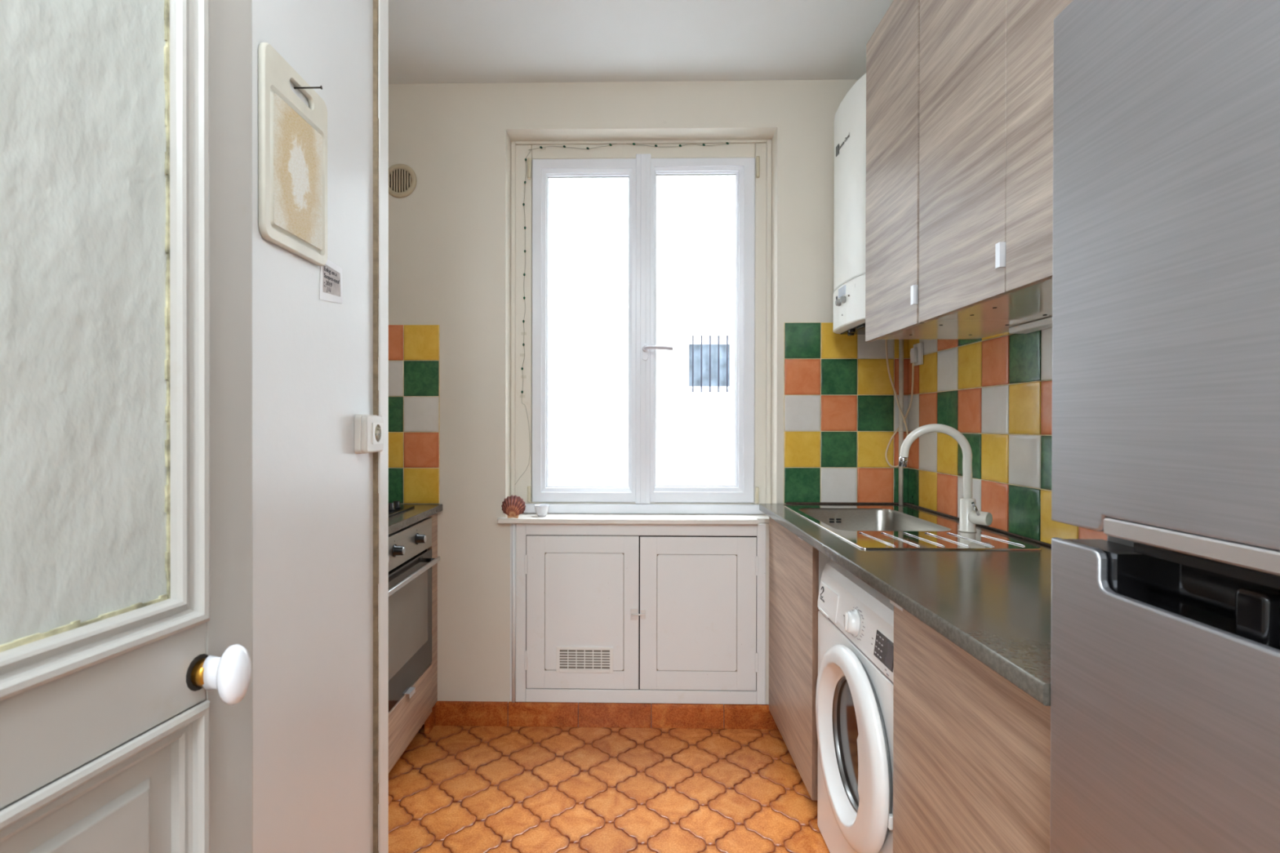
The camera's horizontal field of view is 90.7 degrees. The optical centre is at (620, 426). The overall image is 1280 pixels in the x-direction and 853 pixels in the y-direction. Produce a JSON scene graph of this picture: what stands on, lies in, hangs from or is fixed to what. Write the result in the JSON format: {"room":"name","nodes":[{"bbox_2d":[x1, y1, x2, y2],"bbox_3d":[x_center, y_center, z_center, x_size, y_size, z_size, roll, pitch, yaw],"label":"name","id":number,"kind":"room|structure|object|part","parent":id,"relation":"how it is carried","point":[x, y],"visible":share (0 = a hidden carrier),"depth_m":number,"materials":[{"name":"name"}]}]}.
{"room":"kitchen","nodes":[
{"label":"kitchen","id":0,"kind":"room"},
{"bbox_2d":[252,0,373,852],"bbox_3d":[-0.717,-0.079,-0.336,0.120,2.635,3.900,0,0,1],"label":"wall","id":1,"kind":"structure","parent":0,"point":[313,357],"depth_m":1.29,"materials":[{"name":"white paint"}]},
{"bbox_2d":[0,0,253,852],"bbox_3d":[-0.463,0.168,0.343,0.087,2.122,0.740,0,0,9],"label":"door","id":2,"kind":"structure","parent":1,"relation":"in","point":[126,126],"depth_m":0.57,"materials":[{"name":"paint"}]},
{"bbox_3d":[-0.486,-0.292,0.344,0.006,0.927,0.553,0,0,9],"label":"glass pane","id":3,"kind":"part","parent":2,"relation":"part of","materials":[{"name":"white glass"}]},
{"bbox_3d":[-0.493,0.648,0.350,0.014,0.740,0.600,0,0,9],"label":"panel","id":4,"kind":"part","parent":2,"relation":"part of","materials":[{"name":"paint"}]},
{"bbox_3d":[-0.473,-0.292,0.343,0.024,0.983,0.609,0,0,9],"label":"glass moulding","id":5,"kind":"part","parent":2,"relation":"part of","materials":[{"name":"glass"}]},
{"bbox_3d":[-0.475,0.648,0.346,0.023,0.736,0.609,0,0,9],"label":"panel","id":6,"kind":"part","parent":2,"relation":"part of","materials":[{"name":"paint"}]},
{"bbox_3d":[-0.394,0.247,0.632,0.040,0.060,0.035,0,0,9],"label":"knob","id":7,"kind":"part","parent":2,"relation":"part of","materials":[{"name":"white ceramic"}]},
{"bbox_2d":[293,85,322,89],"bbox_3d":[-0.600,-0.649,1.209,0.056,0.008,0.007,0,0,-2],"label":"nail","id":8,"kind":"object","parent":1,"relation":"attached to","point":[320,86],"visible":1,"depth_m":1.21,"materials":[{"name":"silver metal"}]},
{"bbox_2d":[257,42,327,266],"bbox_3d":[-0.617,-0.501,1.202,0.011,0.343,0.227,0,0,1],"label":"cutting board","id":9,"kind":"object","parent":8,"relation":"hanging from","point":[292,135],"visible":1,"depth_m":1.17,"materials":[{"name":"plastic"}]},
{"bbox_2d":[319,259,342,303],"bbox_3d":[-0.620,-0.309,1.355,0.002,0.093,0.103,0,0,1],"label":"note","id":10,"kind":"object","parent":1,"relation":"attached to","point":[331,274],"visible":1,"depth_m":1.35,"materials":[{"name":"paper"}]},
{"bbox_2d":[354,414,383,453],"bbox_3d":[-0.600,0.018,1.518,0.036,0.092,0.106,0,0,1],"label":"wall socket","id":11,"kind":"object","parent":1,"relation":"attached to","point":[368,428],"visible":1,"depth_m":1.48,"materials":[{"name":"white plastic"}]},
{"bbox_2d":[373,0,378,852],"bbox_3d":[-0.613,-0.065,1.577,0.014,2.593,0.008,0,0,1],"label":"trim","id":12,"kind":"structure","parent":1,"relation":"attached to","point":[375,2],"depth_m":1.57,"materials":[{"name":"white paint"}]},
{"bbox_2d":[377,0,388,852],"bbox_3d":[-0.617,-0.086,1.609,0.030,2.634,0.056,0,0,1],"label":"trim","id":13,"kind":"structure","parent":1,"relation":"attached to","point":[383,35],"depth_m":1.60,"materials":[{"name":"paint"}]},
{"bbox_2d":[388,724,830,852],"bbox_3d":[-0.123,1.262,0.172,2.893,0.051,5.130,0,0,1],"label":"floor","id":14,"kind":"structure","parent":0,"point":[453,788],"depth_m":2.12,"materials":[{"name":"tile"}]},
{"bbox_2d":[388,513,437,773],"bbox_3d":[-1.054,0.787,2.255,0.621,0.881,0.700,0,0,1],"label":"base cabinet","id":15,"kind":"object","parent":14,"relation":"on","point":[409,714],"visible":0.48,"depth_m":2.35,"materials":[{"name":"beige laminate"}]},
{"bbox_3d":[-0.768,1.042,2.223,0.018,0.193,0.595,0,0,1],"label":"drawer","id":16,"kind":"part","parent":15,"relation":"part of","materials":[{"name":"brown wood"}]},
{"bbox_3d":[-0.756,0.951,2.257,0.024,0.018,0.055,0,0,1],"label":"handle","id":17,"kind":"part","parent":15,"relation":"part of","materials":[{"name":"metal"}]},
{"bbox_2d":[388,517,439,711],"bbox_3d":[-1.022,0.647,2.224,0.607,0.594,0.600,0,0,1],"label":"oven","id":18,"kind":"object","parent":15,"relation":"in","point":[411,562],"visible":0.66,"depth_m":2.25,"materials":[{"name":"silver metal"}]},
{"bbox_3d":[-0.746,0.417,2.123,0.031,0.042,0.042,0,0,1],"label":"knob","id":19,"kind":"part","parent":18,"relation":"part of","materials":[{"name":"black plastic"}]},
{"bbox_3d":[-0.769,0.419,2.220,0.019,0.114,0.595,0,0,1],"label":"control panel","id":20,"kind":"part","parent":18,"relation":"part of","materials":[{"name":"metal"}]},
{"bbox_3d":[-0.723,0.521,2.221,0.010,0.018,0.548,0,0,1],"label":"handle","id":21,"kind":"part","parent":18,"relation":"part of","materials":[{"name":"metal"}]},
{"bbox_3d":[-0.741,0.416,2.342,0.031,0.042,0.042,0,0,1],"label":"knob","id":22,"kind":"part","parent":18,"relation":"part of","materials":[{"name":"black plastic"}]},
{"bbox_3d":[-0.738,0.518,2.453,0.032,0.016,0.016,0,0,1],"label":"handle post","id":23,"kind":"part","parent":18,"relation":"part of","materials":[{"name":"black plastic"}]},
{"bbox_2d":[388,503,442,534],"bbox_3d":[-1.058,0.333,2.124,0.633,0.028,0.961,0,0,1],"label":"countertop","id":24,"kind":"structure","parent":15,"relation":"on","point":[397,522],"depth_m":2.31,"materials":[{"name":"stone"}]},
{"bbox_2d":[388,500,414,516],"bbox_3d":[-1.066,0.301,2.209,0.498,0.034,0.570,0,0,1],"label":"gas hob","id":25,"kind":"object","parent":24,"relation":"in","point":[394,508],"visible":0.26,"depth_m":2.37,"materials":[{"name":"black metal"}]},
{"bbox_3d":[-0.857,0.297,2.349,0.034,0.027,0.034,0,0,1],"label":"knob","id":26,"kind":"part","parent":25,"relation":"part of","materials":[{"name":"black plastic"}]},
{"bbox_3d":[-0.856,0.297,2.409,0.034,0.027,0.034,0,0,1],"label":"knob","id":27,"kind":"part","parent":25,"relation":"part of","materials":[{"name":"black plastic"}]},
{"bbox_3d":[-0.763,0.738,2.564,0.016,0.782,0.070,0,0,1],"label":"filler panel","id":28,"kind":"part","parent":15,"relation":"part of","materials":[{"name":"brown wood"}]},
{"bbox_2d":[768,516,830,800],"bbox_3d":[0.865,0.788,2.249,0.565,0.886,0.624,0,0,1],"label":"base cabinet","id":29,"kind":"object","parent":14,"relation":"on","point":[796,567],"visible":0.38,"depth_m":2.16,"materials":[{"name":"beige laminate"}]},
{"bbox_2d":[759,503,1051,706],"bbox_3d":[0.844,0.331,1.673,0.600,0.028,1.784,0,0,1],"label":"countertop","id":30,"kind":"structure","parent":29,"relation":"on","point":[995,606],"depth_m":1.24,"materials":[{"name":"stone"}]},
{"bbox_2d":[898,339,903,505],"bbox_3d":[1.123,-0.021,2.532,0.018,0.668,0.018,0,0,1],"label":"pipe","id":31,"kind":"object","parent":30,"relation":"on","point":[900,341],"visible":0.83,"depth_m":2.52,"materials":[{"name":"brown metal"}]},
{"bbox_2d":[784,505,1041,550],"bbox_3d":[0.861,0.394,2.050,0.462,0.168,0.852,0,0,1],"label":"sink","id":32,"kind":"object","parent":30,"relation":"in","point":[865,527],"visible":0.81,"depth_m":1.95,"materials":[{"name":"metal"}]},
{"bbox_3d":[0.839,0.394,2.155,0.359,0.164,0.514,0,0,1],"label":"bowl","id":33,"kind":"part","parent":32,"relation":"part of","materials":[{"name":"metal"}]},
{"bbox_2d":[785,502,1051,546],"bbox_3d":[0.893,0.313,1.670,0.488,0.007,1.773,0,0,1],"label":"bead","id":34,"kind":"object","parent":30,"relation":"on","point":[804,503],"visible":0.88,"depth_m":2.41},
{"bbox_2d":[898,423,992,532],"bbox_3d":[0.979,0.152,1.910,0.249,0.322,0.088,0,0,33],"label":"tap","id":35,"kind":"object","parent":30,"relation":"on","point":[970,516],"visible":1,"depth_m":1.89,"materials":[{"name":"white metal"}]},
{"bbox_3d":[0.954,0.105,1.919,0.202,0.227,0.026,0,0,16],"label":"spout","id":36,"kind":"part","parent":35,"relation":"part of","materials":[{"name":"white metal"}]},
{"bbox_2d":[815,559,893,852],"bbox_3d":[0.833,0.809,1.631,0.563,0.848,0.586,0,0,1],"label":"washing machine","id":37,"kind":"object","parent":14,"relation":"on","point":[854,696],"visible":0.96,"depth_m":1.58,"materials":[{"name":"white metal"}]},
{"bbox_3d":[0.599,0.505,1.824,0.012,0.075,0.163,0,0,1],"label":"detergent drawer","id":38,"kind":"part","parent":37,"relation":"part of","materials":[{"name":"white plastic"}]},
{"bbox_3d":[0.632,0.797,1.587,0.082,0.303,0.303,0,0,1],"label":"porthole glass","id":39,"kind":"part","parent":37,"relation":"part of","materials":[{"name":"glass"}]},
{"bbox_3d":[0.571,0.797,1.589,0.041,0.473,0.473,0,0,1],"label":"porthole door","id":40,"kind":"part","parent":37,"relation":"part of","materials":[{"name":"white plastic"}]},
{"bbox_3d":[0.592,0.501,1.415,0.012,0.058,0.106,0,0,1],"label":"display panel","id":41,"kind":"part","parent":37,"relation":"part of","materials":[{"name":"black plastic"}]},
{"bbox_2d":[889,600,1050,852],"bbox_3d":[0.839,0.793,1.061,0.567,0.886,0.540,0,0,1],"label":"base cabinet","id":42,"kind":"object","parent":14,"relation":"on","point":[971,748],"visible":0.26,"depth_m":1.06,"materials":[{"name":"beige laminate"}]},
{"bbox_3d":[0.574,0.361,1.289,0.026,0.015,0.062,0,0,1],"label":"handle","id":43,"kind":"part","parent":42,"relation":"part of","materials":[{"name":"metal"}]},
{"bbox_2d":[1049,0,1279,852],"bbox_3d":[0.812,0.358,0.478,0.578,1.719,0.597,0,0,1],"label":"fridge","id":44,"kind":"object","parent":14,"relation":"on","point":[1165,633],"visible":1,"depth_m":0.61,"materials":[{"name":"metal"}]},
{"bbox_3d":[0.530,0.665,0.485,0.012,1.054,0.597,0,0,1],"label":"door","id":45,"kind":"part","parent":44,"relation":"part of","materials":[{"name":"metal"}]},
{"bbox_3d":[0.556,-0.192,0.481,0.062,0.619,0.597,0,0,1],"label":"door","id":46,"kind":"part","parent":44,"relation":"part of","materials":[{"name":"metal"}]},
{"bbox_2d":[388,79,858,724],"bbox_3d":[-0.098,-0.090,2.694,2.732,2.635,0.220,0,0,1],"label":"wall","id":47,"kind":"structure","parent":0,"point":[450,238],"depth_m":2.59,"materials":[{"name":"beige paint"}]},
{"bbox_2d":[388,163,417,197],"bbox_3d":[-0.907,-1.009,2.590,0.140,0.140,0.014,0,0,1],"label":"air vent","id":48,"kind":"object","parent":47,"relation":"in","point":[402,180],"visible":0.91,"depth_m":2.59,"materials":[{"name":"plastic"}]},
{"bbox_2d":[388,324,439,503],"bbox_3d":[-1.040,-0.051,2.600,0.589,0.735,0.008,0,0,1],"label":"tile backsplash","id":49,"kind":"structure","parent":47,"relation":"attached to","point":[414,350],"depth_m":2.59,"materials":[{"name":"multicoloured tile"}]},
{"bbox_2d":[424,701,778,733],"bbox_3d":[-0.057,1.180,2.547,1.455,0.097,0.082,0,0,1],"label":"baseboard","id":50,"kind":"structure","parent":47,"relation":"attached to","point":[479,713],"depth_m":2.58,"materials":[{"name":"tile"}]},
{"bbox_2d":[497,513,768,524],"bbox_3d":[0.065,0.384,2.630,1.134,0.020,0.162,0,0,1],"label":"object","id":51,"kind":"structure","parent":47,"relation":"attached to","point":[523,518],"depth_m":2.56,"materials":[{"name":"white paint"}]},
{"bbox_2d":[501,495,525,518],"bbox_3d":[-0.440,0.326,2.572,0.100,0.092,0.041,0,0,1],"label":"scallop shell","id":52,"kind":"object","parent":51,"relation":"on","point":[513,506],"visible":1,"depth_m":2.57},
{"bbox_2d":[533,504,549,516],"bbox_3d":[-0.330,0.350,2.634,0.064,0.046,0.064,0,0,1],"label":"cup","id":53,"kind":"object","parent":51,"relation":"on","point":[541,510],"visible":1,"depth_m":2.61,"materials":[{"name":"white ceramic"}]},
{"bbox_2d":[510,524,765,704],"bbox_3d":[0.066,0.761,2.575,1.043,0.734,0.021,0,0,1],"label":"base cabinet","id":54,"kind":"object","parent":47,"relation":"attached to","point":[600,613],"visible":0.98,"depth_m":2.57,"materials":[{"name":"paint"}]},
{"bbox_3d":[-0.157,0.759,2.582,0.459,0.625,0.006,0,0,1],"label":"door","id":55,"kind":"part","parent":54,"relation":"part of","materials":[{"name":"paint"}]},
{"bbox_2d":[555,646,613,673],"bbox_3d":[-0.148,0.951,2.578,0.232,0.104,0.006,0,0,1],"label":"vent grille","id":56,"kind":"object","parent":54,"relation":"attached to","point":[569,660],"depth_m":2.58,"materials":[{"name":"white plastic"}]},
{"bbox_3d":[-0.150,0.757,2.582,0.321,0.480,0.006,0,0,1],"label":"panel","id":57,"kind":"part","parent":54,"relation":"part of","materials":[{"name":"paint"}]},
{"bbox_3d":[0.309,0.758,2.573,0.323,0.473,0.006,0,0,1],"label":"panel","id":58,"kind":"part","parent":54,"relation":"part of","materials":[{"name":"paint"}]},
{"bbox_3d":[0.313,0.761,2.572,0.472,0.623,0.006,0,0,1],"label":"door","id":59,"kind":"part","parent":54,"relation":"part of","materials":[{"name":"paint"}]},
{"bbox_2d":[511,139,771,514],"bbox_3d":[0.083,-0.394,2.693,1.107,1.644,0.148,0,0,1],"label":"window","id":60,"kind":"structure","parent":47,"relation":"in","point":[749,161],"depth_m":2.69,"materials":[{"name":"paint"}]},
{"bbox_2d":[520,350,524,370],"bbox_3d":[-0.420,-0.282,2.696,0.017,0.083,0.009,0,0,1],"label":"string light","id":61,"kind":"object","parent":60,"relation":"attached to","point":[521,354],"depth_m":2.70,"materials":[{"name":"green plastic"}]},
{"bbox_2d":[520,332,526,346],"bbox_3d":[-0.414,-0.373,2.696,0.021,0.056,0.009,0,0,1],"label":"string light","id":62,"kind":"object","parent":60,"relation":"attached to","point":[522,333],"depth_m":2.70,"materials":[{"name":"green plastic"}]},
{"bbox_2d":[520,373,526,386],"bbox_3d":[-0.415,-0.197,2.696,0.021,0.052,0.009,0,0,1],"label":"string light","id":63,"kind":"object","parent":60,"relation":"attached to","point":[522,376],"depth_m":2.70,"materials":[{"name":"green plastic"}]},
{"bbox_2d":[520,390,527,413],"bbox_3d":[-0.415,-0.105,2.697,0.028,0.097,0.009,0,0,1],"label":"string light","id":64,"kind":"object","parent":60,"relation":"attached to","point":[522,396],"depth_m":2.70,"materials":[{"name":"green plastic"}]},
{"bbox_2d":[524,225,525,266],"bbox_3d":[-0.409,-0.768,2.694,0.005,0.174,0.009,0,0,1],"label":"string light","id":65,"kind":"object","parent":60,"relation":"attached to","point":[525,225],"depth_m":2.70,"materials":[{"name":"green plastic"}]},
{"bbox_2d":[524,146,549,166],"bbox_3d":[-0.356,-1.150,2.691,0.101,0.083,0.009,0,0,1],"label":"string light","id":66,"kind":"object","parent":60,"relation":"attached to","point":[541,147],"depth_m":2.69,"materials":[{"name":"green plastic"}]},
{"bbox_3d":[-0.156,-0.411,2.726,0.449,1.466,0.060,0,0,1],"label":"sash","id":67,"kind":"part","parent":60,"relation":"part of","materials":[{"name":"glass"}]},
{"bbox_2d":[582,143,615,149],"bbox_3d":[-0.093,-1.189,2.686,0.135,0.020,0.009,0,0,1],"label":"string light","id":68,"kind":"object","parent":60,"relation":"attached to","point":[610,144],"depth_m":2.69,"materials":[{"name":"green plastic"}]},
{"bbox_3d":[0.094,-0.415,2.697,0.064,1.486,0.039,0,0,1],"label":"post","id":69,"kind":"part","parent":60,"relation":"part of","materials":[{"name":"white plastic"}]},
{"bbox_3d":[0.083,0.351,2.695,1.055,0.041,0.010,0,0,1],"label":"rail","id":70,"kind":"part","parent":60,"relation":"part of","materials":[{"name":"white plastic"}]},
{"bbox_3d":[0.102,-0.315,2.672,0.028,0.070,0.013,0,0,1],"label":"handle plate","id":71,"kind":"part","parent":60,"relation":"part of","materials":[{"name":"white plastic"}]},
{"bbox_3d":[0.152,-0.328,2.642,0.128,0.025,0.048,0,0,1],"label":"handle lever","id":72,"kind":"part","parent":60,"relation":"part of","materials":[{"name":"plastic"}]},
{"bbox_2d":[669,143,705,146],"bbox_3d":[0.281,-1.190,2.678,0.148,0.010,0.009,0,0,1],"label":"string light","id":73,"kind":"object","parent":60,"relation":"attached to","point":[704,144],"depth_m":2.68,"materials":[{"name":"green plastic"}]},
{"bbox_3d":[0.346,-0.410,2.716,0.446,1.466,0.060,0,0,1],"label":"sash","id":74,"kind":"part","parent":60,"relation":"part of","materials":[{"name":"white glass"}]},
{"bbox_2d":[783,322,908,503],"bbox_3d":[0.914,-0.054,2.559,0.503,0.735,0.008,0,0,1],"label":"tile backsplash","id":75,"kind":"structure","parent":47,"relation":"attached to","point":[841,409],"depth_m":2.56,"materials":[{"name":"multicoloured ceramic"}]},
{"bbox_2d":[388,0,893,84],"bbox_3d":[-0.138,-1.457,0.188,2.752,0.120,5.222,0,0,1],"label":"ceiling","id":76,"kind":"structure","parent":0,"point":[430,41],"depth_m":2.29,"materials":[{"name":"paint"}]},
{"bbox_3d":[1.175,-0.077,0.116,0.120,2.635,4.882,0,0,1],"label":"wall","id":77,"kind":"structure","parent":0,"visible":0},
{"bbox_2d":[832,73,866,335],"bbox_3d":[0.971,-0.763,2.270,0.378,0.836,0.395,0,0,1],"label":"boiler","id":78,"kind":"object","parent":77,"relation":"attached to","point":[850,118],"visible":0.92,"depth_m":2.21,"materials":[{"name":"metal"}]},
{"bbox_3d":[0.789,-0.452,2.297,0.015,0.026,0.026,0,0,1],"label":"knob","id":79,"kind":"part","parent":78,"relation":"part of","materials":[{"name":"grey plastic"}]},
{"bbox_3d":[0.788,-0.452,2.244,0.015,0.026,0.026,0,0,1],"label":"knob","id":80,"kind":"part","parent":78,"relation":"part of","materials":[{"name":"grey plastic"}]},
{"bbox_3d":[0.972,-0.437,2.271,0.353,0.148,0.395,0,0,1],"label":"control panel","id":81,"kind":"part","parent":78,"relation":"part of","materials":[{"name":"plastic"}]},
{"bbox_2d":[865,0,1037,342],"bbox_3d":[0.962,-0.751,1.844,0.377,0.957,0.378,0,0,1],"label":"upper cabinet","id":82,"kind":"object","parent":77,"relation":"attached to","point":[893,49],"visible":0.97,"depth_m":1.82,"materials":[{"name":"beige laminate"}]},
{"bbox_3d":[0.794,-0.751,1.850,0.018,0.957,0.372,0,0,1],"label":"door","id":83,"kind":"part","parent":82,"relation":"part of","materials":[{"name":"grey wood"}]},
{"bbox_3d":[0.775,-0.348,1.671,0.012,0.050,0.016,0,0,1],"label":"handle","id":84,"kind":"part","parent":82,"relation":"part of","materials":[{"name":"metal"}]},
{"bbox_2d":[919,0,1073,322],"bbox_3d":[0.950,-0.749,1.258,0.377,0.957,0.792,0,0,1],"label":"upper cabinet","id":85,"kind":"object","parent":77,"relation":"attached to","point":[987,66],"visible":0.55,"depth_m":1.36,"materials":[{"name":"beige laminate"}]},
{"bbox_3d":[0.785,-0.750,1.461,0.018,0.957,0.385,0,0,1],"label":"door","id":86,"kind":"part","parent":85,"relation":"part of","materials":[{"name":"grey wood"}]},
{"bbox_3d":[0.767,-0.346,1.277,0.012,0.050,0.016,0,0,1],"label":"handle","id":87,"kind":"part","parent":85,"relation":"part of","materials":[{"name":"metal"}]},
{"bbox_2d":[1008,316,1052,333],"bbox_3d":[1.107,-0.268,1.486,0.048,0.018,0.580,0,0,1],"label":"light","id":88,"kind":"object","parent":85,"relation":"attached to","point":[1045,323],"visible":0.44,"depth_m":1.68,"materials":[{"name":"white plastic"}]},
{"bbox_3d":[0.777,-0.748,1.067,0.018,0.957,0.399,0,0,1],"label":"door","id":89,"kind":"part","parent":85,"relation":"part of","materials":[{"name":"grey wood"}]},
{"bbox_2d":[907,327,1106,544],"bbox_3d":[1.145,-0.051,1.766,0.008,0.735,1.567,0,0,1],"label":"tile backsplash","id":90,"kind":"structure","parent":77,"relation":"attached to","point":[996,390],"depth_m":1.94,"materials":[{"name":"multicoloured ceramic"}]},
{"bbox_2d":[913,342,923,365],"bbox_3d":[1.148,-0.280,2.442,0.010,0.084,0.068,0,0,1],"label":"wall socket","id":91,"kind":"object","parent":90,"relation":"attached to","point":[920,345],"visible":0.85,"depth_m":2.42,"materials":[{"name":"white plastic"}]},
{"bbox_2d":[910,347,917,363],"bbox_3d":[1.135,-0.276,2.450,0.015,0.057,0.037,0,0,1],"label":"plug","id":92,"kind":"object","parent":91,"relation":"attached to","point":[913,352],"visible":1,"depth_m":2.43,"materials":[{"name":"white plastic"}]},
{"bbox_2d":[884,339,914,467],"bbox_3d":[1.121,-0.095,2.516,0.068,0.521,0.122,0,0,-38],"label":"power cable","id":93,"kind":"object","parent":92,"relation":"hanging from","point":[886,354],"visible":0.86,"depth_m":2.53,"materials":[{"name":"beige plastic"}]},
{"bbox_3d":[0.119,1.865,5.907,12.000,0.100,6.198,0,0,1],"label":"ground","id":94,"kind":"structure","parent":0,"visible":0},
{"bbox_2d":[548,175,735,484],"bbox_3d":[0.118,-0.834,5.645,12.000,7.100,0.300,0,0,1],"label":"wall","id":95,"kind":"structure","parent":94,"relation":"on","point":[588,217],"depth_m":5.50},
{"bbox_2d":[685,335,734,395],"bbox_3d":[0.776,-0.535,5.588,0.427,0.516,0.210,0,0,1],"label":"window","id":96,"kind":"structure","parent":95,"relation":"in","point":[709,360],"depth_m":5.54,"materials":[{"name":"white glass"}]},
{"bbox_3d":[0.776,-0.538,5.623,0.367,0.381,0.140,0,0,1],"label":"pane","id":97,"kind":"part","parent":96,"relation":"part of","materials":[{"name":"glass"}]}
]}

